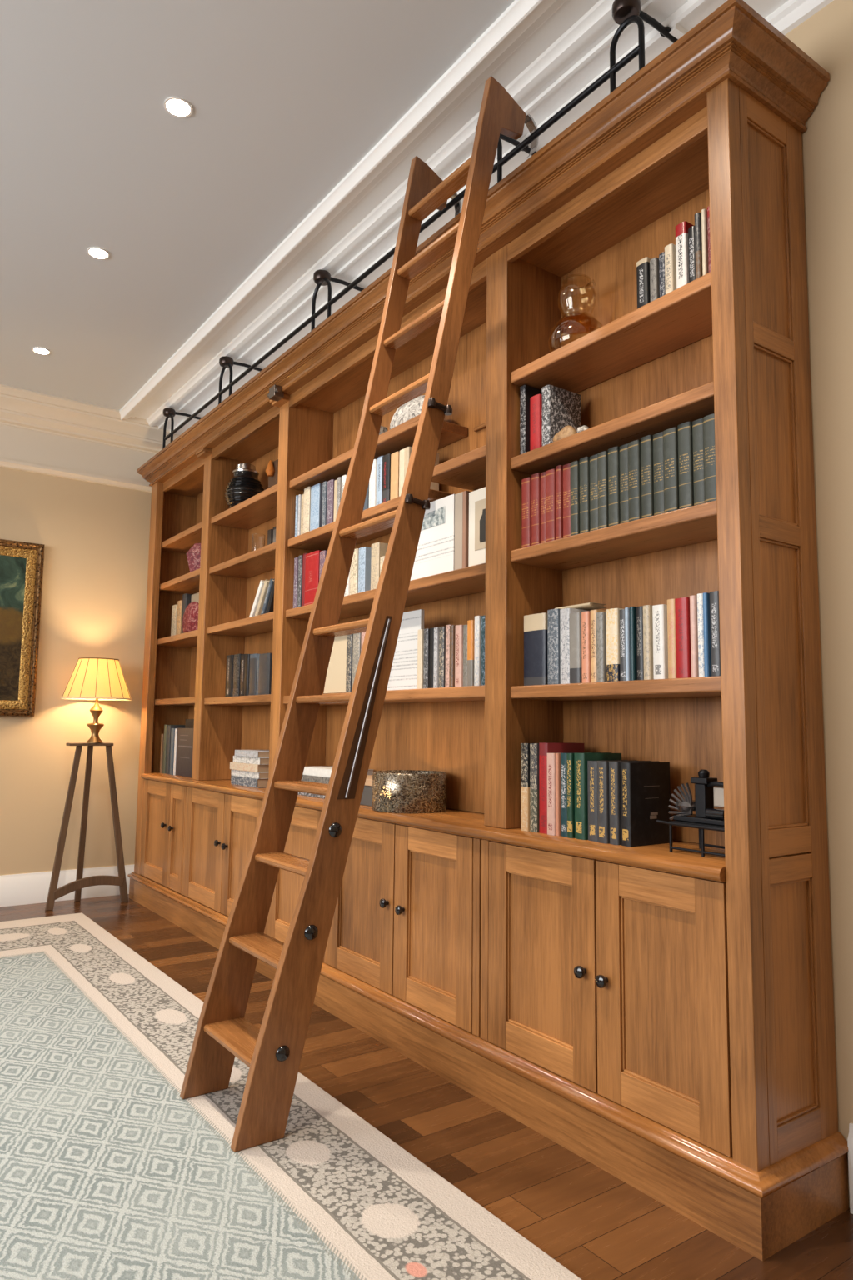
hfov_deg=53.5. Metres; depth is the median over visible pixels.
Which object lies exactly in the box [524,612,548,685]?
book
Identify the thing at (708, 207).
book
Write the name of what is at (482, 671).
book
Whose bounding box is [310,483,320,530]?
book
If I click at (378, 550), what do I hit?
book
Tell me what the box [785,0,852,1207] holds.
wall
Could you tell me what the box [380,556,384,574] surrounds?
book
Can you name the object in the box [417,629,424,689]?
book
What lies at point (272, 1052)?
library ladder
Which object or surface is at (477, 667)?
book
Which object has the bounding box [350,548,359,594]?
book
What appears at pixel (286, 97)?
ceiling
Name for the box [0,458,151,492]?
trim
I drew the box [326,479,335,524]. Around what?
book
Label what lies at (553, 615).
book
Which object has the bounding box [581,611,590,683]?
book
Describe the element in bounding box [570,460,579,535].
book
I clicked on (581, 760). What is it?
book
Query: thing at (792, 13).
trim
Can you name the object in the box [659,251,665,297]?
book
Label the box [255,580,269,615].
book
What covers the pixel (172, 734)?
book
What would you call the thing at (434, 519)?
picture
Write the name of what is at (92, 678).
floor lamp
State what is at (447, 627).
book
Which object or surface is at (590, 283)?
glass carafe
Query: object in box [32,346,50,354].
recessed light
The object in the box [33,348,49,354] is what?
diffuser
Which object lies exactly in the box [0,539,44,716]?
framed painting
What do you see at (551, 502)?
book
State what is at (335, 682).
book
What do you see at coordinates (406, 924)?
base cabinet
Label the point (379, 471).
book
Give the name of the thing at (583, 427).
pebble
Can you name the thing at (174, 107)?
diffuser
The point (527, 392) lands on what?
book
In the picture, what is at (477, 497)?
print
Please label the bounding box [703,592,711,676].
book
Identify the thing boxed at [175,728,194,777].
book
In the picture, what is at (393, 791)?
decorative box
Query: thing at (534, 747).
book
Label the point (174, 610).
book
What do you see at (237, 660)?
book
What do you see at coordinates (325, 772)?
book
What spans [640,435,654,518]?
book
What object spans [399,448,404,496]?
book
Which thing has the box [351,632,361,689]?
book
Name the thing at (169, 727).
book
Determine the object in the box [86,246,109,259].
recessed light
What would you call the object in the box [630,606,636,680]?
book
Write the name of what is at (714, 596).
book
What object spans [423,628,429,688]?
book
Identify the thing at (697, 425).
book
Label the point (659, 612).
book
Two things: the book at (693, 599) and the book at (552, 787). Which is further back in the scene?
the book at (552, 787)
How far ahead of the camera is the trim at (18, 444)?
6.03 m
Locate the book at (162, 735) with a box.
[160,734,164,773]
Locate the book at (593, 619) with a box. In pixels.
[590,610,605,682]
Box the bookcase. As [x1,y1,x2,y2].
[127,0,849,1261]
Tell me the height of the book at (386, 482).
0.228 m
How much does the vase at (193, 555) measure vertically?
0.205 m
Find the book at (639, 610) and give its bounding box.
[635,605,644,679]
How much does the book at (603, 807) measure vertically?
0.241 m
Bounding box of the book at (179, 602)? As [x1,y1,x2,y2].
[175,600,182,634]
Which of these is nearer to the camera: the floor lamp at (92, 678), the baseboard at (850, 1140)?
the baseboard at (850, 1140)
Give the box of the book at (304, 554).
[301,553,307,606]
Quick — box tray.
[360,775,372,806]
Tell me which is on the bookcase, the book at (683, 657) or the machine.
the book at (683, 657)
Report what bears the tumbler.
on the bookcase
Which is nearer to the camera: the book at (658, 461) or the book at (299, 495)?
the book at (658, 461)
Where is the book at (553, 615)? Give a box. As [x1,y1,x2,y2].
[547,608,560,684]
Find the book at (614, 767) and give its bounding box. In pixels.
[609,760,659,844]
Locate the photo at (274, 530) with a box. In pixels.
[273,529,275,542]
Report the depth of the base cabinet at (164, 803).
5.46 m
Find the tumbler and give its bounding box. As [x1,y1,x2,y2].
[251,533,265,551]
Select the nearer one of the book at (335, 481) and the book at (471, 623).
the book at (471, 623)
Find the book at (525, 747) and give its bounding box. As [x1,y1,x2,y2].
[520,743,529,831]
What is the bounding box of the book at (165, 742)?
[162,725,184,773]
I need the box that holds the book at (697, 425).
[692,418,704,505]
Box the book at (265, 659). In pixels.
[258,653,272,694]
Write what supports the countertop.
on the bookcase
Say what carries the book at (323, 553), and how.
on the bookcase
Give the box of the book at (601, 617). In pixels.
[595,611,606,682]
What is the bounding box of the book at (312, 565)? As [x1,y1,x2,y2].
[304,550,321,605]
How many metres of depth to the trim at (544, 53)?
3.31 m
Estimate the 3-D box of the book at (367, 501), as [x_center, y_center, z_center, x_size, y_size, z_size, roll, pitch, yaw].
[-0.217,-0.683,3.905,0.170,0.230,0.056,5,-7,-35]
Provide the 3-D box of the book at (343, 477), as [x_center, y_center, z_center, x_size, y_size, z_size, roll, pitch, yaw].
[-0.330,-0.665,4.070,0.170,0.226,0.042,5,-7,-35]
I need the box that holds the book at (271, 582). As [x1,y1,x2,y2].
[260,578,274,614]
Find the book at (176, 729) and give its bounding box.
[173,728,177,774]
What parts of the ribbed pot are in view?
lid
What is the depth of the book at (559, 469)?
2.81 m
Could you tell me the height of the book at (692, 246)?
0.235 m
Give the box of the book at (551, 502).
[545,468,556,542]
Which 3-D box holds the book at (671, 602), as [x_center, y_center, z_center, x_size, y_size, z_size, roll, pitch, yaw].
[0.757,0.003,2.444,0.157,0.228,0.030,5,-7,-35]
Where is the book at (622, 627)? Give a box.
[619,609,625,680]
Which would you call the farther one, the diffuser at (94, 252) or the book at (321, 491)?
the book at (321, 491)
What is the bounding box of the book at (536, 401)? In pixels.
[530,394,542,450]
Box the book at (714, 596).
[710,590,720,676]
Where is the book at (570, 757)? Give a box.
[566,753,574,838]
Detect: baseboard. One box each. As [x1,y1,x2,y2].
[0,864,134,907]
[847,1122,852,1214]
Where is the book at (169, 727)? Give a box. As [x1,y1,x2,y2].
[165,725,184,774]
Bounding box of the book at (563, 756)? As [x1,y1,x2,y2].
[560,752,582,837]
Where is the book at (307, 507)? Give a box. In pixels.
[303,486,311,533]
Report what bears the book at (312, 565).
on the bookcase
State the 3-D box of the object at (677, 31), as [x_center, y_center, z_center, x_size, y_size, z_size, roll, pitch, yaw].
[0.847,-1.872,2.664,0.234,0.025,0.030,5,-7,-35]
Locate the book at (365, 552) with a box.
[358,546,371,593]
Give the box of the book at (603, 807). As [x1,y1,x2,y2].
[597,760,635,844]
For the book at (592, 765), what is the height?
0.240 m
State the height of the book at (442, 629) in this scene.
0.240 m
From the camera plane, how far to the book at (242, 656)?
4.87 m
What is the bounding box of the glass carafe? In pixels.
[548,277,602,352]
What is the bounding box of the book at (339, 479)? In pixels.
[336,476,341,514]
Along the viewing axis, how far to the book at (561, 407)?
2.92 m
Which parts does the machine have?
post, arm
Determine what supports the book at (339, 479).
on the bookcase
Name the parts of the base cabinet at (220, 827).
frame, door, knob, knob, door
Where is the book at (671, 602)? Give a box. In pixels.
[667,599,676,678]
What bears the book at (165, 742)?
on the countertop
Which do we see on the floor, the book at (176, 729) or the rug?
the rug
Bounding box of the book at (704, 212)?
[701,208,709,274]
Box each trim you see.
[0,384,179,454]
[0,424,155,484]
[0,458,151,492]
[119,0,789,434]
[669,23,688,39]
[765,0,834,34]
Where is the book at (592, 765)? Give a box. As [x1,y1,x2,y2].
[587,760,628,841]
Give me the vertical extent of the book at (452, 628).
0.238 m
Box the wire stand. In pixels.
[656,820,725,856]
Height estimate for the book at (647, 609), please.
0.219 m
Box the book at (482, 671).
[480,615,484,685]
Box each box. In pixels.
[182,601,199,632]
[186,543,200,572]
[371,770,446,813]
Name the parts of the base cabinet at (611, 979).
frame, door, knob, knob, door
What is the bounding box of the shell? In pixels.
[390,395,424,429]
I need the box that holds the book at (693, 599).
[690,595,699,677]
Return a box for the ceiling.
[0,0,514,410]
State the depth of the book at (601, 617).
2.60 m
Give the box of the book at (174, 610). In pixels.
[170,604,177,635]
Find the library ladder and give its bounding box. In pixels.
[180,75,539,1152]
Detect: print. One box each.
[468,486,485,566]
[645,785,659,819]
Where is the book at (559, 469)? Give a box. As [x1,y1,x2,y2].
[555,465,563,539]
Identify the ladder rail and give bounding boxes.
[162,0,678,449]
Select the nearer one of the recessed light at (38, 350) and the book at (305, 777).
the book at (305, 777)
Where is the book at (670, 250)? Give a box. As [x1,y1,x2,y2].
[665,243,676,294]
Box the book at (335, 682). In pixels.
[323,635,346,694]
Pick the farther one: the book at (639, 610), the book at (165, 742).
the book at (165, 742)
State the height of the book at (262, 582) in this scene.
0.210 m
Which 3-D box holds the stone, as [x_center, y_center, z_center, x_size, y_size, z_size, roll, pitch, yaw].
[0.466,-0.683,2.813,0.060,0.056,0.099,5,-7,-35]
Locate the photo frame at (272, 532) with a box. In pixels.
[267,525,276,544]
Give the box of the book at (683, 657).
[675,597,691,678]
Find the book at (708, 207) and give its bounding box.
[707,205,710,272]
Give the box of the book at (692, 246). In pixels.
[688,225,695,282]
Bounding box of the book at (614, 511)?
[608,446,620,526]
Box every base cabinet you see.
[140,779,186,894]
[182,786,263,916]
[264,805,481,1036]
[480,839,732,1157]
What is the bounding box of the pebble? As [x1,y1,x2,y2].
[577,425,589,432]
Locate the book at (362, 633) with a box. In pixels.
[360,632,365,651]
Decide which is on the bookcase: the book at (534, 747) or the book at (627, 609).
the book at (627, 609)
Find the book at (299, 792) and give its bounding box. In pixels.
[297,791,325,799]
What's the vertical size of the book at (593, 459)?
0.254 m
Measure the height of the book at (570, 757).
0.260 m
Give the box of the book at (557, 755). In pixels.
[555,753,560,835]
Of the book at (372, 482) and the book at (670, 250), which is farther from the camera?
the book at (372, 482)
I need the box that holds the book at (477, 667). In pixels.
[474,615,481,685]
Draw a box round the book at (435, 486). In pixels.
[404,446,439,490]
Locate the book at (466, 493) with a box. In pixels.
[462,490,470,568]
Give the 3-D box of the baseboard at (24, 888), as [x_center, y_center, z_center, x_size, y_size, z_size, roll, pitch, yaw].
[-4.108,1.539,4.629,5.560,0.200,0.020,5,-7,-35]
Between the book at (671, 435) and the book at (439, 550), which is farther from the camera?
the book at (439, 550)
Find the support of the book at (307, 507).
on the bookcase
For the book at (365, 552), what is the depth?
3.85 m
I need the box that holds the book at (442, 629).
[439,626,445,687]
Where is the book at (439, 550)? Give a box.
[410,491,463,580]
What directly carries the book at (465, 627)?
on the bookcase
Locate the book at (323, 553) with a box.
[319,550,327,579]
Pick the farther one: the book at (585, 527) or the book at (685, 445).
the book at (585, 527)
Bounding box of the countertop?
[140,772,725,882]
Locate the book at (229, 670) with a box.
[225,655,234,696]
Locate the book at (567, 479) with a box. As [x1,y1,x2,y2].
[563,463,570,537]
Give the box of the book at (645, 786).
[620,761,670,846]
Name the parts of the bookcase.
shelf, shelf, shelf, shelf, post, shelf, shelf, shelf, shelf, post, shelf, shelf, shelf, shelf, rail, panel, shelf, cornice, plinth moulding, post, shelf, shelf, shelf, shelf, post, panel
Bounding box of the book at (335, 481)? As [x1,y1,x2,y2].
[333,479,337,521]
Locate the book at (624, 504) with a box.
[620,444,629,523]
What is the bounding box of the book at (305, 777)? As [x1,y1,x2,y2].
[301,775,329,784]
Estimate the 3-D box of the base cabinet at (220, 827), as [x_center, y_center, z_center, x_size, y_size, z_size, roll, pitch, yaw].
[-1.022,1.185,4.769,0.364,0.647,1.155,5,-7,-35]
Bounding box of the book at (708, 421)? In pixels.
[703,413,716,503]
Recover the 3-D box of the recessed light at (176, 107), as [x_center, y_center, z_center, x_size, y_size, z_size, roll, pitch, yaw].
[-0.896,-1.923,3.054,0.100,0.004,0.100,5,-7,-35]
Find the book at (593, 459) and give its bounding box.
[590,454,598,530]
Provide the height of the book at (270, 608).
0.197 m
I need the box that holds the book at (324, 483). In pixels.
[321,481,327,526]
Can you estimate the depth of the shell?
3.63 m
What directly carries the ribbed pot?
on the bookcase
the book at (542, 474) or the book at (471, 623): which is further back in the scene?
the book at (471, 623)
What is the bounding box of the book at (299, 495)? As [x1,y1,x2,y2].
[297,494,301,535]
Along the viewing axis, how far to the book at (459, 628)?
3.20 m
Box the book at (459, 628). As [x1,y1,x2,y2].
[455,625,463,686]
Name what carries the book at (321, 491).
on the bookcase
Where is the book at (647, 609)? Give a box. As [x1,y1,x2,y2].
[643,605,654,679]
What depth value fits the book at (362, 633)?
3.79 m
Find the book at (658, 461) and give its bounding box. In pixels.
[653,431,664,515]
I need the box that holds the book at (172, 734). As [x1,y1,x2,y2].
[169,728,174,774]
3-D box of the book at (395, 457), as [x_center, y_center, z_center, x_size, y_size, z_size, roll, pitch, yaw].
[-0.080,-0.698,3.710,0.157,0.222,0.059,5,-7,-35]
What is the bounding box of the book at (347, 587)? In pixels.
[344,571,349,596]
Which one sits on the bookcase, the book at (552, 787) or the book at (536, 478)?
the book at (536, 478)
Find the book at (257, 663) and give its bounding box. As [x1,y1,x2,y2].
[255,654,259,694]
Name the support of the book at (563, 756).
on the countertop
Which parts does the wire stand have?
leg, frame, rail, leg, leg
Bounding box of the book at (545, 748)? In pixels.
[539,742,584,834]
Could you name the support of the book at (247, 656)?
on the bookcase
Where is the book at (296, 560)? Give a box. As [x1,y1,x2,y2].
[293,557,298,608]
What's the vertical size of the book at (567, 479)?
0.255 m
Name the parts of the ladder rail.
wall arm, wall arm, wall arm, wall arm, wall arm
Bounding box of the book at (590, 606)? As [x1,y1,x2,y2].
[555,602,606,610]
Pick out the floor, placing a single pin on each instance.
(592, 1222)
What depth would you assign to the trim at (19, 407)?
5.95 m
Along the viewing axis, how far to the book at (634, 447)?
2.54 m
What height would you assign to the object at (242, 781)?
0.048 m
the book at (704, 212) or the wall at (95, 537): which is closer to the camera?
the book at (704, 212)
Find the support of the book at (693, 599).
on the bookcase
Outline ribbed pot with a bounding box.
[225,463,264,509]
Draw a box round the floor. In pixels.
[0,894,852,1279]
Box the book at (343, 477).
[341,475,346,494]
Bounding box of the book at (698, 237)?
[695,212,703,279]
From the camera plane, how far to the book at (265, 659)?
4.61 m
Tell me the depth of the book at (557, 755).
2.69 m
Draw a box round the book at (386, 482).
[381,453,390,503]
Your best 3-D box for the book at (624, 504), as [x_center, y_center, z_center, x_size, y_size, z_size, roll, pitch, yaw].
[0.671,-0.466,2.632,0.170,0.254,0.038,5,-7,-35]
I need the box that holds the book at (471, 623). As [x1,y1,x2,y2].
[467,620,474,685]
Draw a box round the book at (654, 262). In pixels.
[650,257,659,301]
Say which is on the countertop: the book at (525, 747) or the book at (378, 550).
the book at (525, 747)
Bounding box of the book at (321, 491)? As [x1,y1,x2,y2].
[319,483,322,527]
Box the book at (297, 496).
[295,495,298,536]
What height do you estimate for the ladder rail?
0.290 m
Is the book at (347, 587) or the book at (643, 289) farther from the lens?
the book at (347, 587)
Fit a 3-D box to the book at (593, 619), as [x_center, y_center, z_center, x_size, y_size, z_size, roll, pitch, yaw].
[0.589,0.026,2.688,0.170,0.229,0.029,5,-7,-35]
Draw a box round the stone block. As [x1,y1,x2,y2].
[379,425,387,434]
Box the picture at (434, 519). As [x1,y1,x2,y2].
[421,505,445,530]
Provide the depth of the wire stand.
2.30 m
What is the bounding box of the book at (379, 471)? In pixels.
[376,455,383,504]
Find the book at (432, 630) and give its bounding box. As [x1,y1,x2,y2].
[429,628,434,688]
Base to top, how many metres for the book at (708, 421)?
0.252 m
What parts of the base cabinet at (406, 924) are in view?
frame, door, frame, door, knob, knob, door, frame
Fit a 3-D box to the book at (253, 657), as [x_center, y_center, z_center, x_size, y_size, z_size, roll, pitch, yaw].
[-0.919,0.203,4.803,0.157,0.236,0.090,5,-7,-35]
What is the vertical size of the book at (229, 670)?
0.250 m
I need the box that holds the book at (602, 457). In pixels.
[597,450,609,529]
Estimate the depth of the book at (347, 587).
3.94 m
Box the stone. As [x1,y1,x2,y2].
[553,425,577,441]
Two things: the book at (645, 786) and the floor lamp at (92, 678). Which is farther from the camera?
the floor lamp at (92, 678)
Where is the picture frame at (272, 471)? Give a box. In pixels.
[265,459,278,488]
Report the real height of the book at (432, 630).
0.241 m
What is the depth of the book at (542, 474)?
2.87 m
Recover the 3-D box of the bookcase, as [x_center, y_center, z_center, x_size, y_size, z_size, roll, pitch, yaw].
[-0.510,0.090,4.153,0.443,3.067,5.019,5,-7,-35]
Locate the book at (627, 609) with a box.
[625,607,630,680]
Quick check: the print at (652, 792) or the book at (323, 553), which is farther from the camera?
the book at (323, 553)
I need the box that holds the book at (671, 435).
[663,426,679,512]
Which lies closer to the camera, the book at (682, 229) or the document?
the book at (682, 229)
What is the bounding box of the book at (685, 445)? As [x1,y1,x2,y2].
[677,421,694,509]
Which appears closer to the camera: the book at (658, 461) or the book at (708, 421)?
the book at (708, 421)
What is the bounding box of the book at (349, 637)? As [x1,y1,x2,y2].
[345,634,353,692]
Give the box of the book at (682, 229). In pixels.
[675,220,694,289]
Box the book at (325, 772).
[302,765,374,777]
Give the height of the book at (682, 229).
0.263 m
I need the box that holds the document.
[386,609,424,690]
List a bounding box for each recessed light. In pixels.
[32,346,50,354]
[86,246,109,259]
[164,96,192,117]
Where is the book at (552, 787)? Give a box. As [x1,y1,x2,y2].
[547,752,569,835]
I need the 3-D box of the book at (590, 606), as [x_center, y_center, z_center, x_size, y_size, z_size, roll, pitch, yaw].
[0.510,-0.106,2.803,0.079,0.012,0.160,5,-7,-35]
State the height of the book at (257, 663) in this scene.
0.232 m
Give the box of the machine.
[668,769,724,825]
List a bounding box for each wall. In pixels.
[0,466,151,875]
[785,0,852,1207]
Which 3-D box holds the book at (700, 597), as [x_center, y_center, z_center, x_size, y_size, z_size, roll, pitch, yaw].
[0.812,-0.007,2.363,0.153,0.232,0.021,5,-7,-35]
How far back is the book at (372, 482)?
3.80 m
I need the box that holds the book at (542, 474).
[540,471,545,543]
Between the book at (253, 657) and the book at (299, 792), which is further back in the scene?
the book at (253, 657)
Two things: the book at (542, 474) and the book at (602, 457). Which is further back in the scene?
the book at (542, 474)
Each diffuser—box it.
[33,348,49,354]
[89,248,107,258]
[166,99,189,115]
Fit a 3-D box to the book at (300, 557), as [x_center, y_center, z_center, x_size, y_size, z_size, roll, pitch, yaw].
[-0.589,-0.290,4.383,0.161,0.278,0.036,5,-7,-35]
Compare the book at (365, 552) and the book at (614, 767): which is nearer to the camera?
the book at (614, 767)
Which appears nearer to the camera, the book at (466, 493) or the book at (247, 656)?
the book at (466, 493)
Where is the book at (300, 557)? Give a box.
[297,555,303,607]
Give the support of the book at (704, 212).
on the bookcase
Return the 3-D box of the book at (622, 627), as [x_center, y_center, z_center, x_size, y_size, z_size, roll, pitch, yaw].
[0.656,0.022,2.591,0.165,0.218,0.027,5,-7,-35]
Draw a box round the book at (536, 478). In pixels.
[531,472,540,545]
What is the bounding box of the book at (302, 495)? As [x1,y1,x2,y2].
[300,494,304,534]
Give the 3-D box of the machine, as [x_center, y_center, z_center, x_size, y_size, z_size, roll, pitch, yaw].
[0.779,0.431,2.331,0.090,0.145,0.215,5,-7,-35]
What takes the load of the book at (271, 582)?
on the bookcase
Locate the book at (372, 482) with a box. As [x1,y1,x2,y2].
[369,459,377,508]
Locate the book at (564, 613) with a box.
[560,608,590,684]
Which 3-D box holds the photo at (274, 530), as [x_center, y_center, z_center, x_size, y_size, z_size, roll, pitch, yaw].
[-0.848,-0.579,4.883,0.002,0.145,0.175,5,-7,-35]
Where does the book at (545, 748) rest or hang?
on the countertop
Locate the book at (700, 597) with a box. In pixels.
[697,593,704,677]
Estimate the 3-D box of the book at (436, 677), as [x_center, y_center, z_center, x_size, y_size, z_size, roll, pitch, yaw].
[0.100,0.076,3.363,0.165,0.239,0.025,5,-7,-35]
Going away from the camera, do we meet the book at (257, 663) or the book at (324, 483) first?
the book at (324, 483)
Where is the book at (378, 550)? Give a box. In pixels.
[370,542,388,589]
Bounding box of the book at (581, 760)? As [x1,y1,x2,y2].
[574,752,621,839]
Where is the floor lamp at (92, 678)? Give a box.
[45,657,131,910]
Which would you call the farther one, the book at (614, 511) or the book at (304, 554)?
the book at (304, 554)
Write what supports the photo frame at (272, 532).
on the bookcase
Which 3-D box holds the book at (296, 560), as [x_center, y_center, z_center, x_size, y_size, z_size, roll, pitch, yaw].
[-0.612,-0.284,4.415,0.170,0.272,0.037,5,-7,-35]
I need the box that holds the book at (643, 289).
[636,256,651,308]
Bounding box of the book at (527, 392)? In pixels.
[520,385,541,454]
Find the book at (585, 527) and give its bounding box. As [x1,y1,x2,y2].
[580,456,590,534]
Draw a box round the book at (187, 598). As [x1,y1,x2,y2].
[181,593,193,633]
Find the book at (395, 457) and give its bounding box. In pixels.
[390,451,399,499]
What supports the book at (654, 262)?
on the bookcase
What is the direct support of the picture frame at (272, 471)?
on the bookcase
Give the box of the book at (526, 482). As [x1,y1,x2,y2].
[521,477,531,548]
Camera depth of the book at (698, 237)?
2.49 m
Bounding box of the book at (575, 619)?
[569,612,582,683]
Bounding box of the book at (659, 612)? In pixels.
[652,604,668,679]
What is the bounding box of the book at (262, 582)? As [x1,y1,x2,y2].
[249,580,264,617]
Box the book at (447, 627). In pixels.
[445,625,457,687]
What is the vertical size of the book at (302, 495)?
0.230 m
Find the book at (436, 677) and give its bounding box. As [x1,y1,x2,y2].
[433,627,439,688]
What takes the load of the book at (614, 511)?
on the bookcase
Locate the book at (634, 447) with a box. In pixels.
[628,440,641,521]
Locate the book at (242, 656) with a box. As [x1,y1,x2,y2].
[240,654,245,695]
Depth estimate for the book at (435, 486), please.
3.59 m
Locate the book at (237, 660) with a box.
[232,654,241,696]
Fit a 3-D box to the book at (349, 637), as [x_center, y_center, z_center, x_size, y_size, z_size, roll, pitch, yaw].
[-0.290,0.111,3.913,0.170,0.275,0.045,5,-7,-35]
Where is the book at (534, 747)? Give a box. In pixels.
[530,743,539,832]
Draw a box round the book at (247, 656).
[244,654,249,695]
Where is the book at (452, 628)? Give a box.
[449,625,455,687]
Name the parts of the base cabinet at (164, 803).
door, knob, knob, door, frame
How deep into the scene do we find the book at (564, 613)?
2.74 m
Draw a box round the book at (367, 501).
[363,484,369,509]
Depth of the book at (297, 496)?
4.41 m
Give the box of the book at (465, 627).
[463,625,467,686]
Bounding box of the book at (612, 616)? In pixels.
[605,608,622,681]
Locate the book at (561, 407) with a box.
[541,385,580,445]
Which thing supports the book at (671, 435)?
on the bookcase
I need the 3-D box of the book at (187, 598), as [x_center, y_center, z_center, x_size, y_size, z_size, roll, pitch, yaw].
[-1.655,-0.169,5.833,0.050,0.292,0.074,5,-7,-35]
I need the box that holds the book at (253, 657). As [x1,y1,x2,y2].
[248,653,257,695]
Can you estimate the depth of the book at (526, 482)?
2.93 m
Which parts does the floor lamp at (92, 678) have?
leg, leg, plate, stem, lamp shade, leg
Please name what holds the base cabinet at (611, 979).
on the bookcase
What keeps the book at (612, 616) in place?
on the bookcase
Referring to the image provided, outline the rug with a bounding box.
[0,913,581,1279]
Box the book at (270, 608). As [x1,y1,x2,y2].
[265,578,274,613]
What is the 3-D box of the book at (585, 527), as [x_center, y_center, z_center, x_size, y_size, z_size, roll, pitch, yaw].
[0.568,-0.455,2.761,0.161,0.256,0.039,5,-7,-35]
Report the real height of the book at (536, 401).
0.209 m

